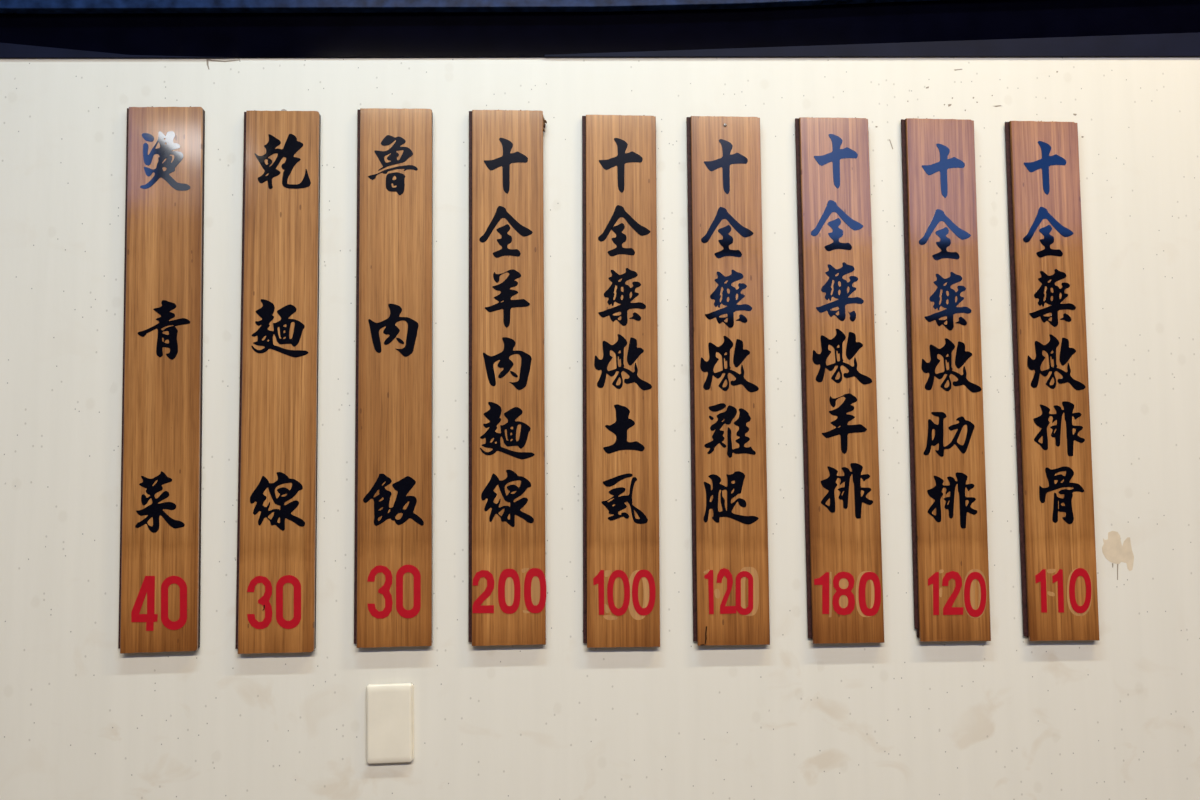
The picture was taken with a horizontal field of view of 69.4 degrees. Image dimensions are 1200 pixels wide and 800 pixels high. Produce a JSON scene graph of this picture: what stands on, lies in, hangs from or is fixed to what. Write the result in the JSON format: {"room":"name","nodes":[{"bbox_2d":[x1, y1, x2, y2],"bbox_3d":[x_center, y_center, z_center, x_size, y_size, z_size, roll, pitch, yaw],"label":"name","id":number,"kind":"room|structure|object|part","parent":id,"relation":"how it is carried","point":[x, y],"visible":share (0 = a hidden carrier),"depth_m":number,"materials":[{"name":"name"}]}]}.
{"room":"eatery","nodes":[
{"label":"eatery","id":0,"kind":"room"},
{"bbox_2d":[0,57,1199,799],"bbox_3d":[0.032,-0.071,1.405,6.400,3.450,0.120,0,-4,-3],"label":"wall","id":1,"kind":"structure","parent":0,"point":[1009,716],"depth_m":1.33,"materials":[{"name":"beige paint"}]},
{"bbox_2d":[0,43,234,57],"bbox_3d":[-1.816,-0.516,1.286,2.500,0.061,0.001,0,-4,-3],"label":"trim","id":2,"kind":"structure","parent":1,"relation":"attached to","point":[7,50],"depth_m":1.33,"materials":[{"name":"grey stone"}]},
{"bbox_2d":[118,106,204,653],"bbox_3d":[-0.658,-0.040,1.303,0.116,0.822,0.012,-1,-4,-3],"label":"menu board","id":3,"kind":"object","parent":1,"relation":"attached to","point":[160,570],"visible":1,"depth_m":1.30,"materials":[{"name":"brown wood"}]},
{"bbox_2d":[235,109,320,653],"bbox_3d":[-0.486,-0.037,1.311,0.116,0.824,0.012,-1,-4,-3],"label":"menu board","id":4,"kind":"object","parent":1,"relation":"attached to","point":[277,518],"visible":1,"depth_m":1.30,"materials":[{"name":"brown wood"}]},
{"bbox_2d":[366,683,413,763],"bbox_3d":[-0.311,0.478,1.282,0.069,0.114,0.010,-1,-4,-3],"label":"wall plate","id":5,"kind":"object","parent":1,"relation":"attached to","point":[389,707],"visible":1,"depth_m":1.28,"materials":[{"name":"beige plastic"}]},
{"bbox_3d":[-0.310,0.479,1.286,0.068,0.110,0.003,-1,-4,-3],"label":"plate","id":6,"kind":"part","parent":5,"relation":"part of","materials":[{"name":"beige plastic"}]},
{"bbox_2d":[354,108,432,647],"bbox_3d":[-0.314,-0.043,1.320,0.116,0.822,0.012,-1,-4,-3],"label":"menu board","id":7,"kind":"object","parent":1,"relation":"attached to","point":[394,391],"visible":1,"depth_m":1.31,"materials":[{"name":"brown wood"}]},
{"bbox_2d":[0,0,940,13],"bbox_3d":[0.030,-0.826,1.392,6.200,0.468,0.018,0,-4,-3],"label":"trim","id":8,"kind":"structure","parent":1,"relation":"attached to","point":[6,6],"depth_m":1.35,"materials":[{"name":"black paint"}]},
{"bbox_2d":[468,110,546,645],"bbox_3d":[-0.140,-0.043,1.328,0.122,0.822,0.013,0,-4,-3],"label":"menu board","id":9,"kind":"object","parent":1,"relation":"attached to","point":[507,579],"visible":1,"depth_m":1.32,"materials":[{"name":"brown wood"}]},
{"bbox_2d":[0,0,1199,57],"bbox_3d":[0.031,-0.645,1.386,6.200,0.308,0.002,0,-4,-3],"label":"trim","id":10,"kind":"structure","parent":1,"relation":"attached to","point":[402,34],"depth_m":1.38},
{"bbox_2d":[582,115,659,647],"bbox_3d":[0.031,-0.038,1.336,0.116,0.822,0.013,0,-4,-3],"label":"menu board","id":11,"kind":"object","parent":1,"relation":"attached to","point":[621,566],"visible":1,"depth_m":1.33,"materials":[{"name":"brown wood"}]},
{"bbox_2d":[687,116,769,645],"bbox_3d":[0.197,-0.039,1.343,0.116,0.822,0.014,0,-4,-3],"label":"menu board","id":12,"kind":"object","parent":1,"relation":"attached to","point":[730,567],"visible":1,"depth_m":1.34,"materials":[{"name":"brown wood"}]},
{"bbox_2d":[795,117,883,643],"bbox_3d":[0.372,-0.040,1.352,0.116,0.822,0.013,0,-4,-3],"label":"menu board","id":13,"kind":"object","parent":1,"relation":"attached to","point":[844,581],"visible":1,"depth_m":1.35,"materials":[{"name":"brown wood"}]},
{"bbox_2d":[544,32,1199,56],"bbox_3d":[1.520,-0.633,1.455,3.220,0.170,0.001,0,-4,-3],"label":"trim","id":14,"kind":"structure","parent":1,"relation":"attached to","point":[1172,44],"depth_m":1.41,"materials":[{"name":"black"}]},
{"bbox_2d":[901,118,990,641],"bbox_3d":[0.541,-0.040,1.360,0.116,0.822,0.013,0,-4,-3],"label":"menu board","id":15,"kind":"object","parent":1,"relation":"attached to","point":[951,596],"visible":1,"depth_m":1.35,"materials":[{"name":"brown wood"}]},
{"bbox_2d":[1005,121,1098,640],"bbox_3d":[0.711,-0.039,1.369,0.116,0.822,0.013,0,-4,-3],"label":"menu board","id":16,"kind":"object","parent":1,"relation":"attached to","point":[1055,478],"visible":1,"depth_m":1.36,"materials":[{"name":"brown wood"}]}
]}

